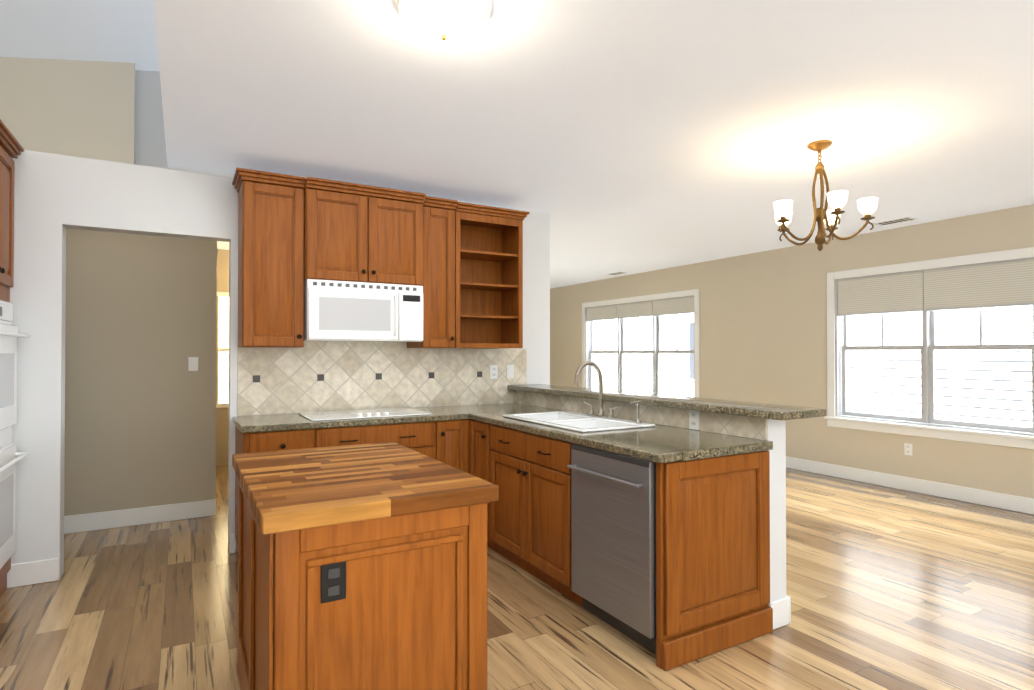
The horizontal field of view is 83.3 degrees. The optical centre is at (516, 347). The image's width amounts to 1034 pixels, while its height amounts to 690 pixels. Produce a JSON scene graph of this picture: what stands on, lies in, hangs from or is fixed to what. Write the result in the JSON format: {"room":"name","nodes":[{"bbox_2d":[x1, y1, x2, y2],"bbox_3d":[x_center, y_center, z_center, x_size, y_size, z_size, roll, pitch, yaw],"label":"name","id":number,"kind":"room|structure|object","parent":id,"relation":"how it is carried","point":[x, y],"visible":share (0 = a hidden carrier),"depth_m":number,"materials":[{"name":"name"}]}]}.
{"room":"kitchen","nodes":[
{"label":"kitchen","id":0,"kind":"room"},
{"bbox_2d":[0,57,135,515],"bbox_3d":[-3.598,-0.471,4.371,1.200,3.750,0.140,0,-1,-30],"label":"wall","id":1,"kind":"structure","parent":0,"point":[77,108],"depth_m":4.48,"materials":[{"name":"beige paint"}]},
{"bbox_2d":[64,499,215,533],"bbox_3d":[-3.303,1.336,4.432,1.788,0.134,0.015,0,-1,-30],"label":"baseboard","id":2,"kind":"structure","parent":1,"relation":"attached to","point":[179,511],"depth_m":4.60,"materials":[{"name":"white"}]},
{"bbox_2d":[0,0,159,70],"bbox_3d":[-2.265,-2.229,2.155,1.610,0.414,10.140,0,-1,-30],"label":"ceiling","id":3,"kind":"structure","parent":0,"point":[108,30],"depth_m":4.06,"materials":[{"name":"white paint"}]},
{"bbox_2d":[136,70,179,507],"bbox_3d":[-3.558,-0.458,5.778,0.270,3.750,2.540,0,-1,-30],"label":"wall","id":4,"kind":"structure","parent":0,"point":[146,422],"depth_m":4.70,"materials":[{"name":"beige paint"}]},
{"bbox_2d":[192,239,219,501],"bbox_3d":[-3.224,0.109,5.964,0.140,2.620,2.540,0,-1,-30],"label":"wall","id":5,"kind":"structure","parent":0,"point":[205,253],"depth_m":4.86,"materials":[{"name":"beige paint"}]},
{"bbox_2d":[188,357,197,370],"bbox_3d":[-2.676,0.138,4.807,0.072,0.116,0.008,0,-1,-30],"label":"light switch","id":6,"kind":"object","parent":5,"relation":"attached to","point":[192,363],"visible":1,"depth_m":4.80,"materials":[{"name":"white plastic"}]},
{"bbox_2d":[220,249,228,464],"bbox_3d":[-3.336,0.122,7.283,0.960,2.620,0.140,0,-1,-30],"label":"wall","id":7,"kind":"structure","parent":0,"point":[224,254],"depth_m":7.07,"materials":[{"name":"beige paint"}]},
{"bbox_2d":[216,292,228,407],"bbox_3d":[-3.261,0.031,7.234,0.900,1.400,0.019,0,-1,-30],"label":"window","id":8,"kind":"structure","parent":7,"relation":"in","point":[223,395],"depth_m":7.06,"materials":[{"name":"white"}]},
{"bbox_2d":[10,150,549,579],"bbox_3d":[-1.654,0.092,4.213,4.420,2.620,0.140,0,-1,-30],"label":"wall","id":9,"kind":"structure","parent":0,"point":[56,196],"depth_m":3.53,"materials":[{"name":"white paint"}]},
{"bbox_2d":[7,558,58,587],"bbox_3d":[-3.137,1.325,3.259,0.908,0.134,0.015,0,-1,-30],"label":"baseboard","id":10,"kind":"structure","parent":9,"relation":"attached to","point":[32,572],"depth_m":3.42,"materials":[{"name":"white"}]},
{"bbox_2d":[232,168,305,347],"bbox_3d":[-1.668,-0.562,3.897,0.415,1.122,0.380,0,-1,-30],"label":"upper cabinet","id":11,"kind":"object","parent":9,"relation":"attached to","point":[270,259],"visible":1,"depth_m":3.77,"materials":[{"name":"brown wood"}]},
{"bbox_2d":[304,177,425,285],"bbox_3d":[-1.120,-0.782,4.190,0.821,0.665,0.420,0,-1,-30],"label":"upper cabinet","id":12,"kind":"object","parent":9,"relation":"attached to","point":[353,232],"visible":0.96,"depth_m":4.02,"materials":[{"name":"brown wood"}]},
{"bbox_2d":[304,279,422,341],"bbox_3d":[-1.113,-0.246,4.173,0.805,0.405,0.449,0,-1,-30],"label":"over-the-range microwave","id":13,"kind":"object","parent":12,"relation":"attached to","point":[341,311],"visible":0.98,"depth_m":3.99,"materials":[{"name":"white"}]},
{"bbox_2d":[237,341,512,415],"bbox_3d":[-0.974,0.210,4.513,2.160,0.529,0.013,0,-1,-30],"label":"tile backsplash","id":14,"kind":"structure","parent":9,"relation":"attached to","point":[311,376],"depth_m":4.40,"materials":[{"name":"tile"}]},
{"bbox_2d":[490,365,497,378],"bbox_3d":[-0.197,0.209,4.948,0.072,0.116,0.008,0,-1,-30],"label":"outlet","id":15,"kind":"object","parent":14,"relation":"attached to","point":[493,371],"visible":1,"depth_m":4.95,"materials":[{"name":"white plastic"}]},
{"bbox_2d":[506,365,513,377],"bbox_3d":[-0.058,0.210,5.027,0.072,0.116,0.008,0,-1,-30],"label":"light switch","id":16,"kind":"object","parent":14,"relation":"attached to","point":[509,371],"visible":1,"depth_m":5.02,"materials":[{"name":"white plastic"}]},
{"bbox_2d":[407,196,457,347],"bbox_3d":[-0.656,-0.551,4.478,0.268,1.112,0.380,0,-1,-30],"label":"upper cabinet","id":17,"kind":"object","parent":9,"relation":"attached to","point":[438,272],"visible":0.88,"depth_m":4.35,"materials":[{"name":"brown wood"}]},
{"bbox_2d":[455,202,529,348],"bbox_3d":[-0.265,-0.544,4.702,0.630,1.102,0.380,0,-1,-30],"label":"upper cabinet","id":18,"kind":"object","parent":9,"relation":"attached to","point":[488,276],"visible":0.83,"depth_m":4.82,"materials":[{"name":"brown wood"}]},
{"bbox_2d":[0,465,1033,689],"bbox_3d":[0.157,1.454,4.409,8.170,0.100,12.100,0,-1,-30],"label":"floor","id":19,"kind":"structure","parent":0,"point":[888,588],"depth_m":3.02,"materials":[{"name":"brown wood"}]},
{"bbox_2d":[0,119,23,596],"bbox_3d":[-3.009,0.108,2.869,0.728,2.562,0.838,0,-1,-30],"label":"tall cabinet","id":20,"kind":"object","parent":19,"relation":"on","point":[11,147],"visible":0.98,"depth_m":3.26,"materials":[{"name":"brown wood"}]},
{"bbox_2d":[0,300,29,568],"bbox_3d":[-2.708,0.466,3.061,0.107,1.450,0.738,0,-1,-30],"label":"oven","id":21,"kind":"object","parent":20,"relation":"in","point":[10,335],"visible":1,"depth_m":3.20,"materials":[{"name":"white metal"}]},
{"bbox_2d":[235,426,330,545],"bbox_3d":[-1.559,0.953,3.807,0.472,0.888,0.620,0,-1,-30],"label":"base cabinet","id":22,"kind":"object","parent":19,"relation":"on","point":[320,437],"depth_m":3.57,"materials":[{"name":"brown wood"}]},
{"bbox_2d":[237,479,486,689],"bbox_3d":[-0.644,0.949,2.225,0.690,0.868,1.059,0,-1,-30],"label":"kitchen island","id":23,"kind":"object","parent":19,"relation":"on","point":[399,602],"visible":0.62,"depth_m":1.78,"materials":[{"name":"brown wood"}]},
{"bbox_2d":[232,442,498,534],"bbox_3d":[-0.650,0.488,2.234,0.725,0.052,1.115,0,-1,-30],"label":"island countertop","id":24,"kind":"structure","parent":23,"relation":"on","point":[293,490],"depth_m":1.94,"materials":[{"name":"brown wood"}]},
{"bbox_2d":[331,421,446,463],"bbox_3d":[-1.065,0.956,4.091,0.939,0.888,0.620,0,-1,-30],"label":"base cabinet","id":25,"kind":"object","parent":19,"relation":"on","point":[446,442],"depth_m":3.92,"materials":[{"name":"brown wood"}]},
{"bbox_2d":[233,407,464,432],"bbox_3d":[-1.153,0.491,4.039,1.440,0.040,0.628,0,-1,-30],"label":"countertop","id":26,"kind":"structure","parent":25,"relation":"on","point":[277,422],"depth_m":3.78,"materials":[{"name":"grey stone"}]},
{"bbox_2d":[298,407,431,420],"bbox_3d":[-1.073,0.456,4.096,0.805,0.028,0.515,0,-1,-30],"label":"glass cooktop","id":27,"kind":"object","parent":26,"relation":"in","point":[350,414],"visible":1,"depth_m":4.00,"materials":[{"name":"white glass"}]},
{"bbox_2d":[447,419,469,472],"bbox_3d":[-0.636,0.959,4.337,0.318,0.888,0.620,0,-1,-30],"label":"base cabinet","id":28,"kind":"object","parent":19,"relation":"on","point":[457,430],"depth_m":4.12,"materials":[{"name":"brown wood"}]},
{"bbox_2d":[469,420,480,477],"bbox_3d":[0.062,0.957,4.177,0.732,0.888,0.394,0,-1,-30],"label":"base cabinet","id":29,"kind":"object","parent":19,"relation":"on","point":[474,426],"depth_m":4.07,"materials":[{"name":"brown wood"}]},
{"bbox_2d":[481,422,556,589],"bbox_3d":[0.345,0.953,3.683,0.732,0.888,1.014,0,-1,-30],"label":"base cabinet","id":30,"kind":"object","parent":19,"relation":"on","point":[522,524],"depth_m":3.49,"materials":[{"name":"brown wood"}]},
{"bbox_2d":[438,403,772,462],"bbox_3d":[0.283,0.488,3.757,0.770,0.040,2.548,0,-1,-30],"label":"countertop","id":31,"kind":"structure","parent":30,"relation":"on","point":[658,443],"depth_m":3.04,"materials":[{"name":"grey stone"}]},
{"bbox_2d":[503,411,654,432],"bbox_3d":[0.357,0.558,3.667,0.530,0.214,0.910,0,-1,-30],"label":"double sink","id":32,"kind":"object","parent":31,"relation":"in","point":[576,421],"visible":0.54,"depth_m":3.67,"materials":[{"name":"white ceramic"}]},
{"bbox_2d":[630,401,641,422],"bbox_3d":[0.705,0.385,3.459,0.081,0.127,0.040,0,-1,-30],"label":"soap dispenser pump","id":33,"kind":"object","parent":32,"relation":"on","point":[637,420],"visible":1,"depth_m":3.46,"materials":[{"name":"silver metal"}]},
{"bbox_2d":[574,361,618,418],"bbox_3d":[0.467,0.269,3.733,0.239,0.364,0.353,0,-1,-30],"label":"gooseneck faucet","id":34,"kind":"object","parent":31,"relation":"on","point":[601,413],"visible":1,"depth_m":3.75,"materials":[{"name":"silver metal"}]},
{"bbox_2d":[557,440,772,670],"bbox_3d":[0.746,0.946,2.984,0.732,0.888,0.736,0,-1,-30],"label":"base cabinet","id":35,"kind":"object","parent":19,"relation":"on","point":[712,555],"depth_m":2.66,"materials":[{"name":"brown wood"}]},
{"bbox_2d":[567,444,655,653],"bbox_3d":[0.717,0.941,2.956,0.750,0.875,0.597,0,-1,-30],"label":"stainless steel dishwasher","id":36,"kind":"object","parent":35,"relation":"in","point":[613,516],"visible":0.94,"depth_m":2.74,"materials":[{"name":"grey metal"}]},
{"bbox_2d":[154,0,1033,288],"bbox_3d":[0.816,-1.761,4.910,6.480,1.100,11.860,0,-1,-30],"label":"ceiling","id":37,"kind":"structure","parent":0,"point":[628,136],"depth_m":3.01,"materials":[{"name":"white paint"}]},
{"bbox_2d":[396,0,490,44],"bbox_3d":[-0.264,-1.173,2.105,0.340,0.127,0.340,0,-1,-30],"label":"dome ceiling light","id":38,"kind":"object","parent":37,"relation":"attached to","point":[446,22],"visible":0.98,"depth_m":2.05,"materials":[{"name":"white glass"}]},
{"bbox_2d":[607,272,626,274],"bbox_3d":[1.574,-1.165,9.167,0.160,0.009,0.320,0,-1,-30],"label":"ceiling vent","id":39,"kind":"object","parent":37,"relation":"in","point":[616,273],"visible":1,"depth_m":9.15,"materials":[{"name":"white metal"}]},
{"bbox_2d":[773,140,878,250],"bbox_3d":[1.809,-0.900,3.515,0.579,0.647,0.558,0,-1,-30],"label":"bronze chandelier","id":40,"kind":"object","parent":37,"relation":"hanging from","point":[836,201],"visible":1,"depth_m":3.45,"materials":[{"name":"gold metal"}]},
{"bbox_2d":[873,217,915,225],"bbox_3d":[3.596,-1.200,5.543,0.160,0.009,0.320,0,-1,-30],"label":"ceiling vent","id":41,"kind":"object","parent":37,"relation":"in","point":[893,221],"visible":0.92,"depth_m":5.52,"materials":[{"name":"white metal"}]},
{"bbox_2d":[767,419,785,605],"bbox_3d":[0.668,0.878,3.998,0.139,1.045,2.529,0,-1,-30],"label":"wall","id":42,"kind":"structure","parent":0,"point":[776,432],"depth_m":2.90,"materials":[{"name":"white paint"}]},
{"bbox_2d":[513,349,766,439],"bbox_3d":[0.600,0.236,3.966,0.013,0.468,2.527,0,-1,-30],"label":"tile backsplash","id":43,"kind":"structure","parent":42,"relation":"attached to","point":[742,426],"depth_m":3.61,"materials":[{"name":"tile"}]},
{"bbox_2d":[689,410,698,429],"bbox_3d":[0.992,0.403,3.261,0.008,0.116,0.072,0,-1,-30],"label":"outlet","id":44,"kind":"object","parent":43,"relation":"attached to","point":[693,420],"visible":0.9,"depth_m":3.26,"materials":[{"name":"white plastic"}]},
{"bbox_2d":[507,384,825,420],"bbox_3d":[0.725,0.334,3.948,0.345,0.040,2.658,0,-1,-30],"label":"bar","id":45,"kind":"object","parent":42,"relation":"on","point":[763,410],"visible":1,"depth_m":3.31,"materials":[{"name":"grey stone"}]},
{"bbox_2d":[769,595,790,626],"bbox_3d":[0.737,1.333,4.024,0.020,0.134,2.545,0,-1,-30],"label":"baseboard","id":46,"kind":"structure","parent":42,"relation":"attached to","point":[781,607],"depth_m":2.89,"materials":[{"name":"white"}]},
{"bbox_2d":[550,204,1033,498],"bbox_3d":[3.556,0.114,6.465,0.160,2.620,11.860,0,-1,-30],"label":"wall","id":47,"kind":"structure","parent":0,"point":[763,324],"depth_m":6.74,"materials":[{"name":"beige paint"}]},
{"bbox_2d":[582,289,699,397],"bbox_3d":[1.907,0.084,9.289,0.209,1.775,2.770,0,-1,-30],"label":"living room window","id":48,"kind":"structure","parent":47,"relation":"in","point":[676,303],"depth_m":9.10,"materials":[{"name":"white"}]},
{"bbox_2d":[904,443,911,455],"bbox_3d":[3.866,1.007,5.746,0.008,0.116,0.072,0,-1,-30],"label":"outlet","id":49,"kind":"object","parent":47,"relation":"attached to","point":[907,448],"visible":1,"depth_m":5.75,"materials":[{"name":"white plastic"}]},
{"bbox_2d":[786,456,1033,514],"bbox_3d":[3.515,1.355,6.342,0.020,0.134,11.689,0,-1,-30],"label":"baseboard","id":50,"kind":"structure","parent":47,"relation":"attached to","point":[966,494],"depth_m":5.64,"materials":[{"name":"white wood"}]},
{"bbox_2d":[824,247,1033,448],"bbox_3d":[3.987,0.014,5.664,0.209,1.705,1.970,0,-1,-30],"label":"dining room window","id":51,"kind":"structure","parent":47,"relation":"in","point":[929,291],"depth_m":5.64,"materials":[{"name":"white"}]},
{"label":"outside","id":52,"kind":"structure","parent":0,"visible":0},
{"bbox_2d":[593,305,1032,427],"bbox_3d":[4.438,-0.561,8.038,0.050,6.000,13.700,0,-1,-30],"label":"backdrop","id":53,"kind":"structure","parent":52,"point":[982,361],"depth_m":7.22,"materials":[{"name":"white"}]}
]}

